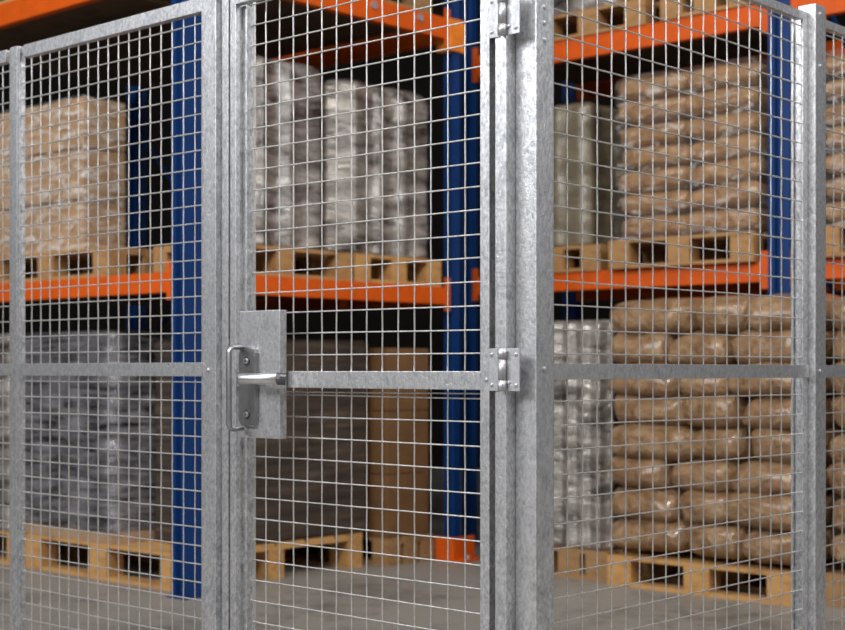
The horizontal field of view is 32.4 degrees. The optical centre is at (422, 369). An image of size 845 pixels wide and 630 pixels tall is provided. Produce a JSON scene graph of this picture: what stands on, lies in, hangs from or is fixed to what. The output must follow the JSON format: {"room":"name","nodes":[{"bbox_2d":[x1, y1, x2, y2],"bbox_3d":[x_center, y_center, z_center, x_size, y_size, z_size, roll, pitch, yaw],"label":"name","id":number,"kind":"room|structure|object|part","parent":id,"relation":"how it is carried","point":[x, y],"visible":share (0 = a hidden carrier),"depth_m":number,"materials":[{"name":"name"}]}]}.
{"room":"distribution center","nodes":[
{"label":"distribution center","id":0,"kind":"room"},
{"bbox_2d":[0,468,844,629],"bbox_3d":[0.000,1.050,4.500,28.000,0.100,21.000,0,0,0],"label":"floor","id":1,"kind":"structure","parent":0,"point":[422,569],"depth_m":6.22,"materials":[{"name":"concrete"}]},
{"bbox_2d":[10,46,17,629],"bbox_3d":[-1.185,0.028,4.253,0.097,1.945,0.088,0,0,42],"label":"fence post","id":2,"kind":"object","parent":1,"relation":"on","point":[13,50],"visible":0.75,"depth_m":4.24,"materials":[{"name":"metal"}]},
{"bbox_2d":[0,50,9,629],"bbox_3d":[-1.366,-0.002,4.426,0.461,1.883,0.044,0,0,42],"label":"mesh panel","id":3,"kind":"object","parent":2,"relation":"attached to","point":[5,54],"visible":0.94,"depth_m":4.31,"materials":[{"name":"metal"}]},
{"bbox_3d":[-1.371,-0.925,4.420,0.407,0.036,0.022,0,0,42],"label":"rail","id":4,"kind":"part","parent":3,"relation":"part of","materials":[{"name":"silver metal"}]},
{"bbox_3d":[-1.380,-0.002,4.411,0.459,0.035,0.004,0,0,42],"label":"rail","id":5,"kind":"part","parent":3,"relation":"part of","materials":[{"name":"silver metal"}]},
{"bbox_2d":[0,531,87,564],"bbox_3d":[-2.092,0.915,7.960,0.860,0.170,0.800,0,0,42],"label":"wooden pallet","id":6,"kind":"object","parent":1,"relation":"on","point":[73,551],"visible":0.09,"depth_m":7.66,"materials":[{"name":"brown wood"}]},
{"bbox_2d":[0,333,28,531],"bbox_3d":[-2.121,0.318,7.986,0.794,1.023,0.813,0,0,42],"label":"load","id":7,"kind":"object","parent":6,"relation":"on","point":[6,340],"visible":0.06,"depth_m":7.47,"materials":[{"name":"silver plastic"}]},
{"bbox_2d":[25,533,361,590],"bbox_3d":[-1.159,0.914,7.365,1.242,0.172,1.170,0,0,42],"label":"wooden pallet","id":8,"kind":"object","parent":1,"relation":"on","point":[343,541],"visible":0.48,"depth_m":7.01,"materials":[{"name":"brown wood"}]},
{"bbox_2d":[25,330,170,543],"bbox_3d":[-1.450,0.317,7.495,0.812,1.021,0.949,0,0,42],"label":"load","id":9,"kind":"object","parent":8,"relation":"on","point":[103,339],"visible":0.5,"depth_m":7.04},
{"bbox_2d":[154,339,368,544],"bbox_3d":[-0.786,0.337,7.239,0.509,0.981,1.011,0,0,42],"label":"load","id":10,"kind":"object","parent":8,"relation":"on","point":[300,345],"visible":0.48,"depth_m":7.10},
{"bbox_2d":[202,0,220,629],"bbox_3d":[-0.515,-0.100,3.637,0.114,2.200,0.110,0,0,42],"label":"fence post","id":11,"kind":"object","parent":1,"relation":"on","point":[211,9],"visible":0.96,"depth_m":3.61,"materials":[{"name":"metal"}]},
{"bbox_2d":[17,0,201,629],"bbox_3d":[-0.847,-0.002,3.956,0.862,1.883,0.044,0,0,42],"label":"mesh panel","id":12,"kind":"object","parent":11,"relation":"attached to","point":[191,8],"visible":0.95,"depth_m":3.99,"materials":[{"name":"metal"}]},
{"bbox_3d":[-0.860,-0.002,3.941,0.860,0.035,0.004,0,0,42],"label":"rail","id":13,"kind":"part","parent":12,"relation":"part of","materials":[{"name":"silver metal"}]},
{"bbox_3d":[-0.851,-0.925,3.950,0.808,0.036,0.022,0,0,42],"label":"rail","id":14,"kind":"part","parent":12,"relation":"part of","materials":[{"name":"silver metal"}]},
{"bbox_2d":[0,0,463,599],"bbox_3d":[-1.459,-1.100,7.964,2.860,4.200,1.885,0,0,42],"label":"rack","id":15,"kind":"object","parent":1,"relation":"on","point":[22,22],"visible":0.68,"depth_m":7.44,"materials":[{"name":"blue metal"}]},
{"bbox_2d":[0,0,11,3],"bbox_3d":[-2.018,-1.920,7.853,1.100,0.140,0.900,0,0,42],"label":"wooden pallet","id":16,"kind":"object","parent":15,"relation":"on","point":[1,1],"visible":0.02,"depth_m":7.33,"materials":[{"name":"brown wood"}]},
{"bbox_2d":[0,246,152,283],"bbox_3d":[-1.675,-0.505,7.273,1.050,0.140,0.500,0,0,42],"label":"wooden pallet","id":17,"kind":"object","parent":15,"relation":"on","point":[123,253],"visible":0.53,"depth_m":7.02,"materials":[{"name":"brown wood"}]},
{"bbox_2d":[0,95,126,256],"bbox_3d":[-1.821,-0.953,7.310,0.778,0.753,0.298,0,0,42],"label":"bags","id":18,"kind":"object","parent":17,"relation":"on","point":[103,104],"visible":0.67,"depth_m":7.11,"materials":[{"name":"brown"}]},
{"bbox_2d":[153,245,350,280],"bbox_3d":[-0.800,-0.505,6.955,0.430,0.140,0.883,0,0,42],"label":"wooden pallet","id":19,"kind":"object","parent":15,"relation":"on","point":[300,255],"visible":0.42,"depth_m":6.92,"materials":[{"name":"brown wood"}]},
{"bbox_2d":[256,55,320,249],"bbox_3d":[-0.822,-1.025,6.915,0.380,0.898,0.764,0,0,42],"label":"load","id":20,"kind":"object","parent":19,"relation":"on","point":[286,68],"visible":0.36,"depth_m":6.86,"materials":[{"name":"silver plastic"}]},
{"bbox_2d":[352,253,440,286],"bbox_3d":[-0.275,-0.505,7.535,0.430,0.140,0.642,0,0,42],"label":"wooden pallet","id":21,"kind":"object","parent":15,"relation":"on","point":[422,269],"visible":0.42,"depth_m":7.41,"materials":[{"name":"brown wood"}]},
{"bbox_2d":[320,79,428,258],"bbox_3d":[-0.309,-1.015,7.483,0.381,0.878,0.732,0,0,42],"label":"load","id":22,"kind":"object","parent":21,"relation":"on","point":[406,111],"visible":0.59,"depth_m":7.31,"materials":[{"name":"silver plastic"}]},
{"bbox_2d":[383,0,429,13],"bbox_3d":[-0.549,-1.920,7.508,0.800,0.140,0.900,0,0,42],"label":"wooden pallet","id":23,"kind":"object","parent":15,"relation":"on","point":[406,3],"visible":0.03,"depth_m":7.51,"materials":[{"name":"brown wood"}]},
{"bbox_2d":[289,533,433,566],"bbox_3d":[-0.404,0.930,7.825,0.930,0.140,0.355,0,0,42],"label":"wooden pallet","id":24,"kind":"object","parent":1,"relation":"on","point":[406,543],"visible":0.31,"depth_m":7.51,"materials":[{"name":"brown wood"}]},
{"bbox_2d":[361,348,427,537],"bbox_3d":[-0.278,0.373,7.711,0.550,0.972,0.315,0,0,42],"label":"stack","id":25,"kind":"object","parent":24,"relation":"on","point":[406,362],"visible":0.45,"depth_m":7.49,"materials":[{"name":"brown cardboard"}]},
{"bbox_2d":[221,0,514,629],"bbox_3d":[-0.164,-0.095,3.279,0.945,2.171,0.050,0,0,42],"label":"door frame","id":26,"kind":"structure","parent":1,"relation":"on","point":[504,45],"depth_m":2.96,"materials":[{"name":"silver metal"}]},
{"bbox_3d":[-0.469,-0.095,3.586,0.081,2.171,0.004,0,0,42],"label":"joining plate","id":27,"kind":"part","parent":26,"relation":"part of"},
{"bbox_2d":[226,0,519,629],"bbox_3d":[-0.146,0.028,3.207,0.894,1.883,0.136,0,0,42],"label":"door","id":28,"kind":"structure","parent":26,"relation":"attached to","point":[257,377],"depth_m":3.28,"materials":[{"name":"metal"}]},
{"bbox_3d":[-0.442,0.043,3.419,0.017,0.204,0.048,0,0,39],"label":"pull handle","id":29,"kind":"part","parent":28,"relation":"part of","materials":[{"name":"metal"}]},
{"bbox_3d":[-0.411,0.040,3.431,0.057,0.187,0.012,0,0,42],"label":"handle plate","id":30,"kind":"part","parent":28,"relation":"part of","materials":[{"name":"metal"}]},
{"bbox_3d":[-0.159,-0.898,3.254,0.767,0.030,0.020,0,0,42],"label":"rail","id":31,"kind":"part","parent":28,"relation":"part of","materials":[{"name":"silver metal"}]},
{"bbox_3d":[-0.376,0.020,3.337,0.131,0.026,0.020,0,0,42],"label":"lever handle","id":32,"kind":"part","parent":28,"relation":"part of","materials":[{"name":"metal"}]},
{"bbox_3d":[-0.155,0.022,3.260,0.767,0.039,0.026,0,0,42],"label":"rail","id":33,"kind":"part","parent":28,"relation":"part of","materials":[{"name":"silver metal"}]},
{"bbox_2d":[435,535,479,562],"bbox_3d":[0.194,0.938,7.652,0.190,0.125,0.170,0,0,42],"label":"guard","id":34,"kind":"object","parent":1,"relation":"on","point":[456,547],"visible":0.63,"depth_m":7.61,"materials":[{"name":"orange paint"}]},
{"bbox_3d":[0.242,0.994,7.608,0.060,0.012,0.170,0,0,42],"label":"plate","id":35,"kind":"part","parent":34,"relation":"part of","materials":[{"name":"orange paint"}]},
{"bbox_2d":[515,0,553,629],"bbox_3d":[0.229,-0.100,2.970,0.114,2.200,0.120,0,0,42],"label":"fence post","id":36,"kind":"object","parent":1,"relation":"on","point":[534,44],"visible":1,"depth_m":2.95,"materials":[{"name":"metal"}]},
{"bbox_2d":[554,0,808,629],"bbox_3d":[0.623,-0.002,3.423,0.045,1.883,1.138,0,0,42],"label":"mesh panel","id":37,"kind":"object","parent":36,"relation":"attached to","point":[798,371],"visible":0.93,"depth_m":3.49,"materials":[{"name":"metal"}]},
{"bbox_3d":[0.638,0.003,3.410,0.004,0.033,1.136,0,0,42],"label":"rail","id":38,"kind":"part","parent":37,"relation":"part of","materials":[{"name":"silver metal"}]},
{"bbox_3d":[0.628,-0.932,3.418,0.022,0.022,1.084,0,0,42],"label":"rail","id":39,"kind":"part","parent":37,"relation":"part of","materials":[{"name":"silver metal"}]},
{"bbox_2d":[554,546,642,581],"bbox_3d":[0.937,0.930,7.239,0.454,0.140,0.700,0,0,42],"label":"wooden pallet","id":40,"kind":"object","parent":1,"relation":"on","point":[574,554],"visible":0.19,"depth_m":6.94,"materials":[{"name":"brown wood"}]},
{"bbox_2d":[554,320,624,550],"bbox_3d":[0.887,0.307,7.202,0.431,1.103,0.542,0,0,42],"label":"load","id":41,"kind":"object","parent":40,"relation":"on","point":[574,337],"visible":0.4,"depth_m":6.96,"materials":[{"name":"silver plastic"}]},
{"bbox_2d":[462,0,844,543],"bbox_3d":[2.328,-1.100,7.210,4.790,4.200,1.088,0,0,42],"label":"rack","id":42,"kind":"object","parent":1,"relation":"on","point":[833,7],"visible":0.59,"depth_m":7.87,"materials":[{"name":"metal"}]},
{"bbox_2d":[554,244,642,272],"bbox_3d":[0.919,-0.602,8.176,0.618,0.140,0.600,0,0,42],"label":"wooden pallet","id":43,"kind":"object","parent":42,"relation":"on","point":[589,251],"visible":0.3,"depth_m":7.84,"materials":[{"name":"brown wood"}]},
{"bbox_2d":[554,102,627,246],"bbox_3d":[0.856,-1.071,8.185,0.524,0.787,0.479,0,0,42],"label":"load","id":44,"kind":"object","parent":43,"relation":"on","point":[574,120],"visible":0.41,"depth_m":7.96},
{"bbox_2d":[554,0,660,41],"bbox_3d":[1.154,-1.870,8.098,0.733,0.140,0.800,0,0,42],"label":"wooden pallet","id":45,"kind":"object","parent":42,"relation":"on","point":[604,12],"visible":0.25,"depth_m":7.79,"materials":[{"name":"brown wood"}]},
{"bbox_2d":[554,0,659,15],"bbox_3d":[1.025,-2.373,8.094,0.521,0.863,0.594,0,0,42],"label":"load","id":46,"kind":"object","parent":45,"relation":"on","point":[573,5],"visible":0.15,"depth_m":7.88,"materials":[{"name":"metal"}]},
{"bbox_2d":[608,231,767,269],"bbox_3d":[1.551,-0.607,7.665,0.856,0.150,0.750,0,0,42],"label":"wooden pallet","id":47,"kind":"object","parent":42,"relation":"on","point":[618,246],"visible":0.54,"depth_m":7.42,"materials":[{"name":"brown wood"}]},
{"bbox_2d":[618,62,767,239],"bbox_3d":[1.507,-1.118,7.597,0.884,0.872,0.570,0,0,42],"label":"bags","id":48,"kind":"object","parent":47,"relation":"on","point":[632,89],"visible":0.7,"depth_m":7.38,"materials":[{"name":"paper"}]},
{"bbox_2d":[660,0,767,32],"bbox_3d":[1.689,-1.870,7.614,0.525,0.140,0.800,0,0,42],"label":"wooden pallet","id":49,"kind":"object","parent":42,"relation":"on","point":[709,5],"visible":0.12,"depth_m":7.37,"materials":[{"name":"brown wood"}]},
{"bbox_2d":[826,224,844,257],"bbox_3d":[2.478,-0.607,6.827,1.000,0.150,0.750,0,0,42],"label":"wooden pallet","id":50,"kind":"object","parent":42,"relation":"on","point":[829,230],"visible":0.41,"depth_m":6.82,"materials":[{"name":"brown wood"}]},
{"bbox_2d":[826,54,844,223],"bbox_3d":[2.410,-1.104,6.767,1.003,0.842,0.549,0,0,42],"label":"bags","id":51,"kind":"object","parent":50,"relation":"on","point":[829,61],"visible":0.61,"depth_m":6.87,"materials":[{"name":"paper"}]},
{"bbox_2d":[607,550,844,606],"bbox_3d":[1.447,0.930,6.696,0.954,0.140,0.700,0,0,42],"label":"wooden pallet","id":52,"kind":"object","parent":1,"relation":"on","point":[632,568],"visible":0.42,"depth_m":6.56,"materials":[{"name":"brown wood"}]},
{"bbox_2d":[612,517,689,552],"bbox_3d":[1.207,0.752,6.841,0.435,0.209,0.615,0,0,42],"label":"sack","id":53,"kind":"object","parent":52,"relation":"on","point":[632,525],"visible":0.35,"depth_m":6.62,"materials":[{"name":"plastic"}]},
{"bbox_2d":[609,486,685,522],"bbox_3d":[1.190,0.608,6.846,0.390,0.205,0.617,0,0,44],"label":"sack","id":54,"kind":"object","parent":53,"relation":"on","point":[618,499],"visible":0.34,"depth_m":6.61,"materials":[{"name":"plastic"}]},
{"bbox_2d":[609,455,675,489],"bbox_3d":[1.194,0.470,6.883,0.351,0.200,0.684,0,0,44],"label":"sack","id":55,"kind":"object","parent":54,"relation":"on","point":[618,462],"visible":0.21,"depth_m":6.62,"materials":[{"name":"plastic"}]},
{"bbox_2d":[610,423,699,462],"bbox_3d":[1.210,0.326,6.804,0.479,0.197,0.610,2,2,43],"label":"sack","id":56,"kind":"object","parent":55,"relation":"on","point":[632,429],"visible":0.4,"depth_m":6.57,"materials":[{"name":"plastic"}]},
{"bbox_2d":[614,393,690,426],"bbox_3d":[1.220,0.184,6.839,0.446,0.199,0.615,1,-1,40],"label":"sack","id":57,"kind":"object","parent":56,"relation":"on","point":[632,410],"visible":0.25,"depth_m":6.62,"materials":[{"name":"plastic"}]},
{"bbox_2d":[608,362,681,396],"bbox_3d":[1.176,0.039,6.834,0.390,0.205,0.618,0,0,42],"label":"sack","id":58,"kind":"object","parent":57,"relation":"on","point":[632,385],"visible":0.27,"depth_m":6.60,"materials":[{"name":"plastic"}]},
{"bbox_2d":[610,333,677,363],"bbox_3d":[1.196,-0.096,6.885,0.350,0.195,0.685,-2,-2,44],"label":"sack","id":59,"kind":"object","parent":58,"relation":"on","point":[632,340],"visible":0.21,"depth_m":6.63,"materials":[{"name":"plastic"}]},
{"bbox_2d":[610,298,705,335],"bbox_3d":[1.217,-0.244,6.833,0.479,0.200,0.617,-1,1,41],"label":"sack","id":60,"kind":"object","parent":59,"relation":"on","point":[618,315],"visible":0.44,"depth_m":6.61,"materials":[{"name":"plastic"}]},
{"bbox_2d":[686,523,753,559],"bbox_3d":[1.487,0.753,6.622,0.306,0.197,0.671,-2,-1,44],"label":"sack","id":61,"kind":"object","parent":52,"relation":"on","point":[709,531],"visible":0.27,"depth_m":6.37,"materials":[{"name":"plastic"}]},
{"bbox_2d":[680,490,733,524],"bbox_3d":[1.438,0.613,6.656,0.274,0.196,0.669,0,0,40],"label":"sack","id":62,"kind":"object","parent":61,"relation":"on","point":[697,495],"visible":0.22,"depth_m":6.40,"materials":[{"name":"plastic"}]},
{"bbox_2d":[671,458,741,492],"bbox_3d":[1.444,0.468,6.679,0.334,0.196,0.678,2,2,44],"label":"sack","id":63,"kind":"object","parent":62,"relation":"on","point":[709,467],"visible":0.2,"depth_m":6.42,"materials":[{"name":"plastic"}]},
{"bbox_2d":[692,426,755,462],"bbox_3d":[1.501,0.325,6.621,0.280,0.207,0.667,0,0,45],"label":"sack","id":64,"kind":"object","parent":63,"relation":"on","point":[709,446],"visible":0.29,"depth_m":6.38,"materials":[{"name":"plastic"}]},
{"bbox_2d":[682,393,752,428],"bbox_3d":[1.470,0.183,6.622,0.308,0.197,0.671,0,0,45],"label":"sack","id":65,"kind":"object","parent":64,"relation":"on","point":[697,403],"visible":0.3,"depth_m":6.37,"materials":[{"name":"plastic"}]},
{"bbox_2d":[679,378,731,396],"bbox_3d":[1.435,0.045,6.655,0.272,0.196,0.685,-2,0,39],"label":"sack","id":66,"kind":"object","parent":65,"relation":"on","point":[709,383],"visible":0.17,"depth_m":6.39,"materials":[{"name":"plastic"}]},
{"bbox_2d":[667,330,740,364],"bbox_3d":[1.420,-0.100,6.659,0.335,0.200,0.668,-1,0,44],"label":"sack","id":67,"kind":"object","parent":66,"relation":"on","point":[684,340],"visible":0.22,"depth_m":6.41,"materials":[{"name":"plastic"}]},
{"bbox_2d":[695,295,759,334],"bbox_3d":[1.497,-0.244,6.603,0.277,0.197,0.668,-2,0,40],"label":"sack","id":68,"kind":"object","parent":67,"relation":"on","point":[709,303],"visible":0.38,"depth_m":6.35,"materials":[{"name":"plastic"}]},
{"bbox_2d":[742,526,840,565],"bbox_3d":[1.701,0.755,6.445,0.305,0.196,0.677,-2,-1,43],"label":"sack","id":69,"kind":"object","parent":52,"relation":"on","point":[754,533],"visible":0.29,"depth_m":6.23,"materials":[{"name":"plastic"}]},
{"bbox_2d":[727,491,840,531],"bbox_3d":[1.636,0.608,6.426,0.380,0.197,0.608,2,1,44],"label":"sack","id":70,"kind":"object","parent":69,"relation":"on","point":[786,499],"visible":0.32,"depth_m":6.23,"materials":[{"name":"plastic"}]},
{"bbox_2d":[731,458,832,494],"bbox_3d":[1.657,0.467,6.439,0.365,0.204,0.619,0,0,43],"label":"sack","id":71,"kind":"object","parent":70,"relation":"on","point":[754,463],"visible":0.27,"depth_m":6.24,"materials":[{"name":"plastic"}]},
{"bbox_2d":[750,428,844,464],"bbox_3d":[1.711,0.329,6.431,0.293,0.202,0.669,0,0,41],"label":"sack","id":72,"kind":"object","parent":71,"relation":"on","point":[776,440],"visible":0.27,"depth_m":6.21,"materials":[{"name":"plastic"}]},
{"bbox_2d":[743,396,840,429],"bbox_3d":[1.697,0.180,6.434,0.305,0.200,0.668,-1,0,44],"label":"sack","id":73,"kind":"object","parent":72,"relation":"on","point":[765,401],"visible":0.22,"depth_m":6.22,"materials":[{"name":"plastic"}]},
{"bbox_2d":[728,362,839,398],"bbox_3d":[1.645,0.042,6.423,0.376,0.199,0.618,-1,-2,44],"label":"sack","id":74,"kind":"object","parent":73,"relation":"on","point":[733,382],"visible":0.19,"depth_m":6.23,"materials":[{"name":"plastic"}]},
{"bbox_2d":[732,329,839,363],"bbox_3d":[1.657,-0.101,6.430,0.370,0.200,0.612,0,0,42],"label":"sack","id":75,"kind":"object","parent":74,"relation":"on","point":[743,340],"visible":0.31,"depth_m":6.24,"materials":[{"name":"plastic"}]},
{"bbox_2d":[747,293,840,331],"bbox_3d":[1.700,-0.244,6.447,0.296,0.200,0.684,0,0,40],"label":"sack","id":76,"kind":"object","parent":75,"relation":"on","point":[765,301],"visible":0.27,"depth_m":6.23,"materials":[{"name":"plastic"}]},
{"bbox_2d":[798,3,825,629],"bbox_3d":[1.035,0.018,3.858,0.110,1.965,0.120,0,0,42],"label":"fence post","id":77,"kind":"object","parent":1,"relation":"on","point":[816,13],"visible":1,"depth_m":3.83,"materials":[{"name":"metal"}]},
{"bbox_2d":[826,20,844,629],"bbox_3d":[1.364,-0.002,4.243,0.044,1.883,0.951,0,0,42],"label":"mesh panel","id":78,"kind":"object","parent":77,"relation":"attached to","point":[833,370],"visible":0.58,"depth_m":3.97,"materials":[{"name":"metal"}]},
{"bbox_3d":[1.370,-0.932,4.239,0.022,0.022,0.897,0,0,42],"label":"rail","id":79,"kind":"part","parent":78,"relation":"part of","materials":[{"name":"silver metal"}]},
{"bbox_3d":[1.379,0.003,4.230,0.004,0.033,0.949,0,0,42],"label":"rail","id":80,"kind":"part","parent":78,"relation":"part of","materials":[{"name":"silver metal"}]},
{"bbox_2d":[826,569,844,607],"bbox_3d":[2.293,0.930,6.093,0.950,0.140,0.700,0,0,42],"label":"wooden pallet","id":81,"kind":"object","parent":1,"relation":"on","point":[837,574],"visible":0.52,"depth_m":6.12,"materials":[{"name":"brown wood"}]},
{"bbox_2d":[831,531,844,564],"bbox_3d":[2.086,0.749,6.179,0.515,0.201,0.618,1,2,42],"label":"sack","id":82,"kind":"object","parent":81,"relation":"on","point":[837,548],"visible":0.77,"depth_m":6.10,"materials":[{"name":"plastic"}]},
{"bbox_2d":[832,497,844,530],"bbox_3d":[2.072,0.607,6.215,0.479,0.197,0.610,0,2,40],"label":"sack","id":83,"kind":"object","parent":82,"relation":"on","point":[837,510],"visible":0.68,"depth_m":6.11,"materials":[{"name":"plastic"}]},
{"bbox_2d":[827,462,844,496],"bbox_3d":[2.075,0.467,6.187,0.518,0.208,0.614,0,0,42],"label":"sack","id":84,"kind":"object","parent":83,"relation":"on","point":[837,473],"visible":0.73,"depth_m":6.10,"materials":[{"name":"plastic"}]},
{"bbox_2d":[829,433,844,462],"bbox_3d":[2.062,0.327,6.214,0.466,0.195,0.617,-1,0,44],"label":"sack","id":85,"kind":"object","parent":84,"relation":"on","point":[837,440],"visible":0.73,"depth_m":6.12,"materials":[{"name":"plastic"}]},
{"bbox_2d":[831,395,844,428],"bbox_3d":[2.094,0.184,6.199,0.519,0.209,0.614,0,0,42],"label":"sack","id":86,"kind":"object","parent":85,"relation":"on","point":[837,401],"visible":0.77,"depth_m":6.12,"materials":[{"name":"plastic"}]},
{"bbox_2d":[830,361,844,395],"bbox_3d":[2.070,0.042,6.203,0.476,0.198,0.615,0,0,42],"label":"sack","id":87,"kind":"object","parent":86,"relation":"on","point":[837,380],"visible":0.5,"depth_m":6.11,"materials":[{"name":"plastic"}]},
{"bbox_2d":[834,331,844,360],"bbox_3d":[2.090,-0.104,6.199,0.523,0.197,0.611,1,1,42],"label":"sack","id":88,"kind":"object","parent":87,"relation":"on","point":[837,343],"visible":0.63,"depth_m":6.12,"materials":[{"name":"plastic"}]},
{"bbox_2d":[829,296,844,330],"bbox_3d":[2.068,-0.240,6.207,0.479,0.200,0.617,-1,0,41],"label":"sack","id":89,"kind":"object","parent":88,"relation":"on","point":[837,305],"visible":0.72,"depth_m":6.11,"materials":[{"name":"plastic"}]},
{"bbox_2d":[0,0,844,467],"bbox_3d":[0.000,-2.500,14.900,28.000,7.000,0.200,0,0,0],"label":"wall","id":90,"kind":"structure","parent":0,"point":[422,62],"depth_m":14.80,"materials":[{"name":"paint"}]}
]}

